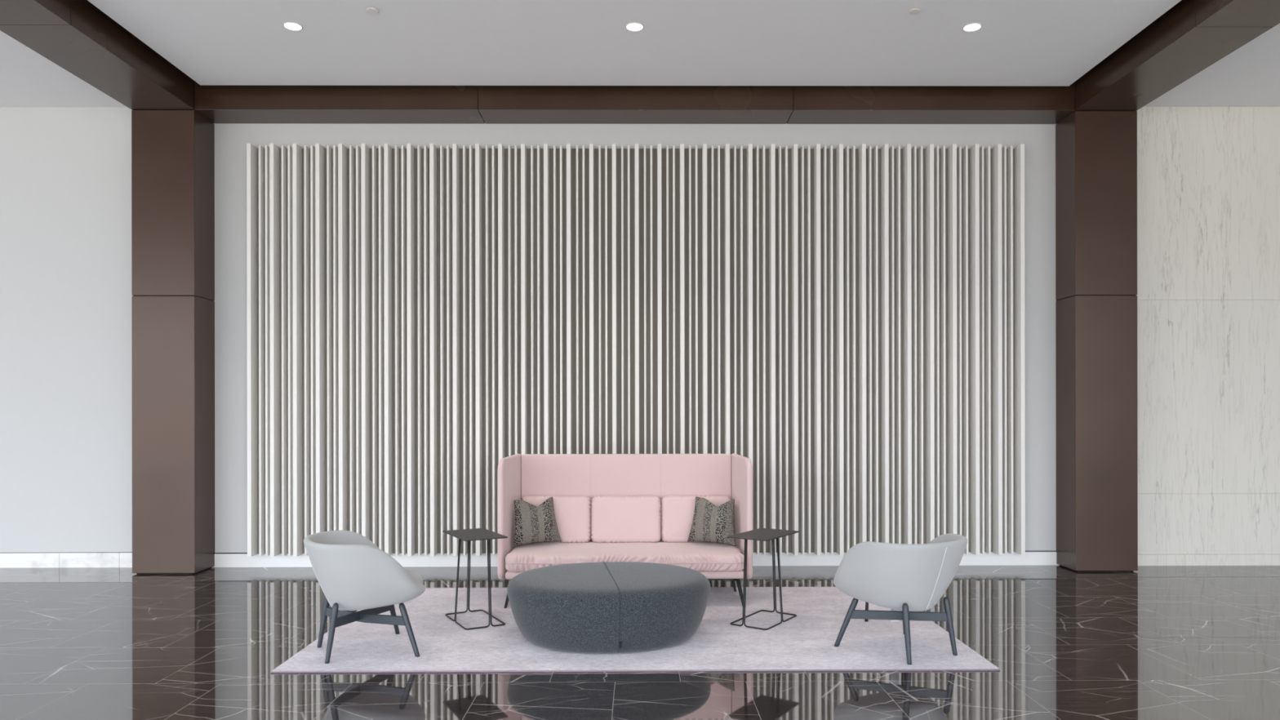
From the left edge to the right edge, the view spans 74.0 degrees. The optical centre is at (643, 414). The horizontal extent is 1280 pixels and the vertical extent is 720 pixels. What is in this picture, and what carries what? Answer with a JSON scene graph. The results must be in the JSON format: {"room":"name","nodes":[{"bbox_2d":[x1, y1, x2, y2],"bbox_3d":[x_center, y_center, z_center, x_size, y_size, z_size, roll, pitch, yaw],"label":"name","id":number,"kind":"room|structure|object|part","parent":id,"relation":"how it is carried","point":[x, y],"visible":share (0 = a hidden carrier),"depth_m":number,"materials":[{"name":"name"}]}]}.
{"room":"lobby","nodes":[
{"label":"lobby","id":0,"kind":"room"},
{"bbox_2d":[0,30,126,106],"bbox_3d":[-8.812,-2.978,1.609,8.405,0.100,13.330,0,0,0],"label":"ceiling","id":1,"kind":"structure","parent":0,"point":[28,78],"depth_m":7.54,"materials":[{"name":"paint"}]},
{"bbox_2d":[0,106,1056,552],"bbox_3d":[-4.414,-0.944,8.202,17.278,4.800,0.200,0,0,0],"label":"wall","id":2,"kind":"structure","parent":0,"point":[66,317],"depth_m":8.10,"materials":[{"name":"paint"}]},
{"bbox_2d":[0,552,132,568],"bbox_3d":[-8.704,1.392,8.069,8.546,0.140,0.012,0,0,0],"label":"baseboard","id":3,"kind":"structure","parent":2,"relation":"attached to","point":[7,560],"depth_m":8.08,"materials":[{"name":"white stone"}]},
{"bbox_2d":[211,551,1058,567],"bbox_3d":[-0.068,1.386,8.124,8.114,0.128,0.012,0,0,0],"label":"baseboard","id":4,"kind":"structure","parent":2,"relation":"attached to","point":[221,560],"depth_m":8.11,"materials":[{"name":"paint"}]},
{"bbox_2d":[214,551,1056,553],"bbox_3d":[-0.068,1.318,8.129,8.114,0.009,0.004,0,0,0],"label":"trim","id":5,"kind":"structure","parent":2,"relation":"attached to","point":[1025,551],"depth_m":8.14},
{"bbox_2d":[246,143,1025,556],"bbox_3d":[-0.066,-0.611,8.058,7.323,3.879,0.141,0,0,0],"label":"slatted wall panel","id":6,"kind":"object","parent":2,"relation":"attached to","point":[847,324],"visible":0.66,"depth_m":8.06,"materials":[{"name":"paint"}]},
{"bbox_2d":[87,0,1181,86],"bbox_3d":[-0.032,-2.970,1.318,7.814,0.020,12.637,0,0,0],"label":"ceiling","id":7,"kind":"structure","parent":0,"point":[227,42],"depth_m":6.70,"materials":[{"name":"paint"}]},
{"bbox_2d":[282,22,302,31],"bbox_3d":[-2.672,-2.953,6.457,0.144,0.006,0.144,0,0,0],"label":"recessed light","id":8,"kind":"object","parent":7,"relation":"in","point":[293,26],"visible":1,"depth_m":6.46,"materials":[{"name":"white"}]},
{"bbox_2d":[366,7,378,13],"bbox_3d":[-1.983,-2.951,6.196,0.084,0.012,0.084,0,0,0],"label":"sprinkler cover","id":9,"kind":"object","parent":7,"relation":"attached to","point":[373,11],"visible":1,"depth_m":6.19,"materials":[{"name":"white metal"}]},
{"bbox_2d":[625,22,644,31],"bbox_3d":[-0.071,-2.957,6.474,0.144,0.006,0.144,0,0,0],"label":"recessed light","id":10,"kind":"object","parent":7,"relation":"in","point":[633,26],"visible":1,"depth_m":6.47,"materials":[{"name":"white"}]},
{"bbox_2d":[908,8,919,14],"bbox_3d":[1.982,-2.957,6.221,0.084,0.012,0.084,0,0,0],"label":"sprinkler cover","id":11,"kind":"object","parent":7,"relation":"attached to","point":[913,11],"visible":1,"depth_m":6.22,"materials":[{"name":"white metal"}]},
{"bbox_2d":[962,22,982,31],"bbox_3d":[2.510,-2.961,6.490,0.144,0.006,0.144,0,0,0],"label":"recessed light","id":12,"kind":"object","parent":7,"relation":"in","point":[971,27],"visible":1,"depth_m":6.49,"materials":[{"name":"white"}]},
{"bbox_2d":[0,564,1279,719],"bbox_3d":[-1.508,1.502,1.655,23.000,0.100,13.330,0,0,0],"label":"floor","id":13,"kind":"structure","parent":0,"point":[1148,642],"depth_m":4.94,"materials":[{"name":"stone"}]},
{"bbox_2d":[131,110,214,573],"bbox_3d":[-4.381,-0.659,7.916,0.569,4.231,0.373,0,0,0],"label":"column","id":14,"kind":"structure","parent":13,"relation":"on","point":[173,151],"depth_m":7.73,"materials":[{"name":"brown metal"}]},
{"bbox_3d":[-4.383,-1.931,7.916,0.569,1.688,0.373,0,0,0],"label":"panel","id":15,"kind":"part","parent":14,"relation":"part of","materials":[{"name":"brown metal"}]},
{"bbox_3d":[-4.380,0.182,7.916,0.569,2.525,0.373,0,0,0],"label":"panel","id":16,"kind":"part","parent":14,"relation":"part of","materials":[{"name":"brown metal"}]},
{"bbox_2d":[271,586,999,672],"bbox_3d":[-0.048,1.444,5.933,4.116,0.011,2.296,0,0,0],"label":"area rug","id":17,"kind":"object","parent":13,"relation":"on","point":[806,642],"visible":0.62,"depth_m":5.29,"materials":[{"name":"grey carpet"}]},
{"bbox_2d":[303,530,425,663],"bbox_3d":[-1.713,1.090,5.198,0.694,0.699,0.742,0,0,-27],"label":"lounge chair","id":18,"kind":"object","parent":17,"relation":"on","point":[352,572],"visible":1,"depth_m":4.94,"materials":[{"name":"grey fabric"}]},
{"bbox_3d":[-1.982,1.270,5.258,0.083,0.340,0.037,0,0,-12],"label":"leg","id":19,"kind":"part","parent":18,"relation":"part of","materials":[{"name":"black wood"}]},
{"bbox_3d":[-1.820,1.270,4.944,0.083,0.340,0.037,0,0,-42],"label":"leg","id":20,"kind":"part","parent":18,"relation":"part of","materials":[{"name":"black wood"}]},
{"bbox_3d":[-1.635,1.284,5.521,0.036,0.311,0.146,0,0,9],"label":"leg","id":21,"kind":"part","parent":18,"relation":"part of","materials":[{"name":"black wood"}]},
{"bbox_3d":[-1.405,1.284,5.076,0.146,0.311,0.036,0,0,26],"label":"leg","id":22,"kind":"part","parent":18,"relation":"part of","materials":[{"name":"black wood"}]},
{"bbox_2d":[404,568,423,583],"bbox_3d":[-1.623,1.035,5.245,0.490,0.102,0.532,0,0,-27],"label":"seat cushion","id":23,"kind":"object","parent":18,"relation":"on","point":[418,578],"depth_m":5.24,"materials":[{"name":"grey fabric"}]},
{"bbox_2d":[442,528,507,630],"bbox_3d":[-1.188,1.137,5.949,0.305,0.604,0.530,0,0,-29],"label":"side table","id":24,"kind":"object","parent":17,"relation":"on","point":[476,534],"visible":1,"depth_m":5.88,"materials":[{"name":"black metal"}]},
{"bbox_3d":[-1.299,1.141,6.030,0.175,0.597,0.250,0,0,-29],"label":"wire leg","id":25,"kind":"part","parent":24,"relation":"part of","materials":[{"name":"black metal"}]},
{"bbox_3d":[-1.176,1.141,5.811,0.175,0.597,0.250,0,0,-29],"label":"wire leg","id":26,"kind":"part","parent":24,"relation":"part of","materials":[{"name":"black metal"}]},
{"bbox_3d":[-1.111,1.141,5.992,0.113,0.597,0.500,0,0,-29],"label":"wire leg","id":27,"kind":"part","parent":24,"relation":"part of","materials":[{"name":"black metal"}]},
{"bbox_2d":[506,561,710,653],"bbox_3d":[-0.225,1.233,5.527,1.316,0.410,1.130,0,0,-8],"label":"ottoman","id":28,"kind":"object","parent":17,"relation":"on","point":[603,607],"visible":1,"depth_m":5.09,"materials":[{"name":"grey fabric"}]},
{"bbox_2d":[497,453,752,608],"bbox_3d":[-0.146,0.883,6.753,1.968,1.109,0.892,0,0,0],"label":"sofa","id":29,"kind":"object","parent":17,"relation":"on","point":[638,508],"visible":0.78,"depth_m":6.96,"materials":[{"name":"fabric"}]},
{"bbox_3d":[-1.012,1.349,6.384,0.036,0.178,0.170,0,0,8],"label":"leg","id":30,"kind":"part","parent":29,"relation":"part of","materials":[{"name":"black metal"}]},
{"bbox_2d":[513,497,561,546],"bbox_3d":[-0.866,0.858,6.831,0.410,0.377,0.159,0,0,-26],"label":"throw pillow","id":31,"kind":"object","parent":29,"relation":"on","point":[534,524],"visible":1,"depth_m":6.77,"materials":[{"name":"grey fabric"}]},
{"bbox_2d":[521,495,591,542],"bbox_3d":[-0.730,0.868,7.028,0.580,0.394,0.172,0,0,0],"label":"cushion","id":32,"kind":"object","parent":29,"relation":"on","point":[572,513],"depth_m":6.96,"materials":[{"name":"fabric"}]},
{"bbox_3d":[-0.146,1.217,6.774,1.810,0.057,0.730,0,0,0],"label":"seat","id":33,"kind":"part","parent":29,"relation":"part of","materials":[{"name":"fabric"}]},
{"bbox_2d":[505,541,744,572],"bbox_3d":[-0.146,1.123,6.744,1.828,0.164,0.738,0,0,0],"label":"seat cushion","id":34,"kind":"object","parent":29,"relation":"on","point":[700,557],"depth_m":6.44,"materials":[{"name":"fabric"}]},
{"bbox_3d":[-0.149,0.801,7.164,1.770,0.938,0.070,0,0,0],"label":"backrest","id":35,"kind":"part","parent":29,"relation":"part of","materials":[{"name":"fabric"}]},
{"bbox_2d":[591,495,661,542],"bbox_3d":[-0.149,0.867,7.033,0.579,0.395,0.171,0,0,0],"label":"cushion","id":36,"kind":"object","parent":29,"relation":"on","point":[614,518],"depth_m":6.96,"materials":[{"name":"fabric"}]},
{"bbox_2d":[661,495,730,542],"bbox_3d":[0.434,0.866,7.035,0.580,0.394,0.172,0,0,0],"label":"cushion","id":37,"kind":"object","parent":29,"relation":"on","point":[677,511],"depth_m":6.97,"materials":[{"name":"fabric"}]},
{"bbox_2d":[687,496,736,546],"bbox_3d":[0.552,0.856,6.839,0.410,0.377,0.159,0,0,23],"label":"throw pillow","id":38,"kind":"object","parent":29,"relation":"on","point":[712,523],"visible":0.99,"depth_m":6.78,"materials":[{"name":"grey fabric"}]},
{"bbox_3d":[0.722,1.347,6.925,0.038,0.178,0.113,0,0,-15],"label":"leg","id":39,"kind":"part","parent":29,"relation":"part of","materials":[{"name":"black metal"}]},
{"bbox_3d":[0.725,1.347,6.395,0.036,0.178,0.170,0,0,-9],"label":"leg","id":40,"kind":"part","parent":29,"relation":"part of","materials":[{"name":"black metal"}]},
{"bbox_2d":[727,528,799,630],"bbox_3d":[0.838,1.134,5.931,0.305,0.604,0.530,0,0,34],"label":"side table","id":41,"kind":"object","parent":17,"relation":"on","point":[760,534],"visible":1,"depth_m":5.86,"materials":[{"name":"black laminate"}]},
{"bbox_3d":[0.766,1.138,5.981,0.113,0.597,0.500,0,0,34],"label":"wire leg","id":42,"kind":"part","parent":41,"relation":"part of","materials":[{"name":"black metal"}]},
{"bbox_3d":[0.815,1.138,5.796,0.175,0.597,0.250,0,0,34],"label":"wire leg","id":43,"kind":"part","parent":41,"relation":"part of","materials":[{"name":"black metal"}]},
{"bbox_3d":[0.956,1.138,6.003,0.175,0.597,0.250,0,0,34],"label":"wire leg","id":44,"kind":"part","parent":41,"relation":"part of","materials":[{"name":"black metal"}]},
{"bbox_2d":[864,601,868,622],"bbox_3d":[1.549,1.300,5.896,0.035,0.270,0.026,0,0,0],"label":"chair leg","id":45,"kind":"object","parent":17,"relation":"on","point":[866,602],"visible":0.36,"depth_m":5.89,"materials":[{"name":"black metal"}]},
{"bbox_2d":[833,533,967,664],"bbox_3d":[1.576,1.086,5.183,0.742,0.699,0.694,0,0,-29],"label":"lounge chair","id":46,"kind":"object","parent":17,"relation":"on","point":[911,579],"visible":1,"depth_m":4.96,"materials":[{"name":"grey fabric"}]},
{"bbox_3d":[1.252,1.280,5.251,0.146,0.311,0.036,0,0,7],"label":"leg","id":47,"kind":"part","parent":46,"relation":"part of","materials":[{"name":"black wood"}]},
{"bbox_3d":[1.524,1.265,4.912,0.050,0.340,0.080,0,0,-29],"label":"leg","id":48,"kind":"part","parent":46,"relation":"part of","materials":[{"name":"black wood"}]},
{"bbox_3d":[1.833,1.265,5.083,0.037,0.340,0.083,0,0,-44],"label":"leg","id":49,"kind":"part","parent":46,"relation":"part of","materials":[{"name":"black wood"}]},
{"bbox_2d":[1055,111,1137,571],"bbox_3d":[4.242,-0.671,7.970,0.570,4.231,0.373,0,0,0],"label":"column","id":50,"kind":"structure","parent":13,"relation":"on","point":[1096,430],"depth_m":7.79,"materials":[{"name":"brown metal"}]},
{"bbox_3d":[4.240,-1.943,7.970,0.570,1.688,0.373,0,0,0],"label":"panel","id":51,"kind":"part","parent":50,"relation":"part of","materials":[{"name":"brown metal"}]},
{"bbox_3d":[4.243,0.170,7.970,0.570,2.525,0.373,0,0,0],"label":"panel","id":52,"kind":"part","parent":50,"relation":"part of","materials":[{"name":"brown metal"}]},
{"bbox_2d":[1136,106,1279,554],"bbox_3d":[7.086,-0.960,8.250,5.722,4.800,0.250,0,0,0],"label":"wall","id":53,"kind":"structure","parent":0,"point":[1208,295],"depth_m":8.12,"materials":[{"name":"beige stone"}]},
{"bbox_2d":[1137,554,1279,565],"bbox_3d":[7.090,1.387,8.127,5.722,0.107,0.016,0,0,0],"label":"baseboard","id":54,"kind":"structure","parent":53,"relation":"attached to","point":[1143,559],"depth_m":8.11,"materials":[{"name":"beige stone"}]},
{"bbox_2d":[1144,23,1279,106],"bbox_3d":[7.264,-3.000,1.711,5.442,0.100,13.330,0,0,0],"label":"ceiling","id":55,"kind":"structure","parent":0,"point":[1249,76],"depth_m":7.54,"materials":[{"name":"paint"}]},
{"bbox_3d":[-1.515,-3.398,1.656,23.000,0.100,13.330,0,0,0],"label":"ceiling","id":56,"kind":"structure","parent":0,"visible":0},
{"bbox_2d":[0,0,213,123],"bbox_3d":[-4.345,-3.051,1.538,0.569,0.545,13.124,0,0,0],"label":"ceiling beam","id":57,"kind":"structure","parent":56,"relation":"attached to","point":[77,36],"depth_m":6.60,"materials":[{"name":"brown wood"}]},
{"bbox_3d":[-4.364,-3.051,4.613,0.569,0.545,2.874,0,0,0],"label":"panel","id":58,"kind":"part","parent":57,"relation":"part of","materials":[{"name":"brown wood"}]},
{"bbox_2d":[194,80,1075,124],"bbox_3d":[-0.073,-3.057,7.943,8.048,0.545,0.373,0,0,0],"label":"ceiling beam","id":59,"kind":"structure","parent":56,"relation":"attached to","point":[220,104],"depth_m":7.77,"materials":[{"name":"brown wood"}]},
{"bbox_3d":[-2.809,-3.054,7.926,2.577,0.545,0.373,0,0,0],"label":"panel","id":60,"kind":"part","parent":59,"relation":"part of","materials":[{"name":"brown wood"}]},
{"bbox_3d":[-0.076,-3.057,7.943,2.877,0.545,0.373,0,0,0],"label":"panel","id":61,"kind":"part","parent":59,"relation":"part of","materials":[{"name":"brown metal"}]},
{"bbox_3d":[2.660,-3.061,7.960,2.582,0.545,0.373,0,0,0],"label":"panel","id":62,"kind":"part","parent":59,"relation":"part of","materials":[{"name":"brown metal"}]},
{"bbox_2d":[1055,0,1279,124],"bbox_3d":[4.279,-3.063,1.592,0.570,0.545,13.124,0,0,0],"label":"ceiling beam","id":63,"kind":"structure","parent":56,"relation":"attached to","point":[1192,36],"depth_m":6.62,"materials":[{"name":"brown wood"}]},
{"bbox_3d":[4.259,-3.063,4.667,0.570,0.545,2.874,0,0,0],"label":"panel","id":64,"kind":"part","parent":63,"relation":"part of","materials":[{"name":"brown wood"}]}
]}

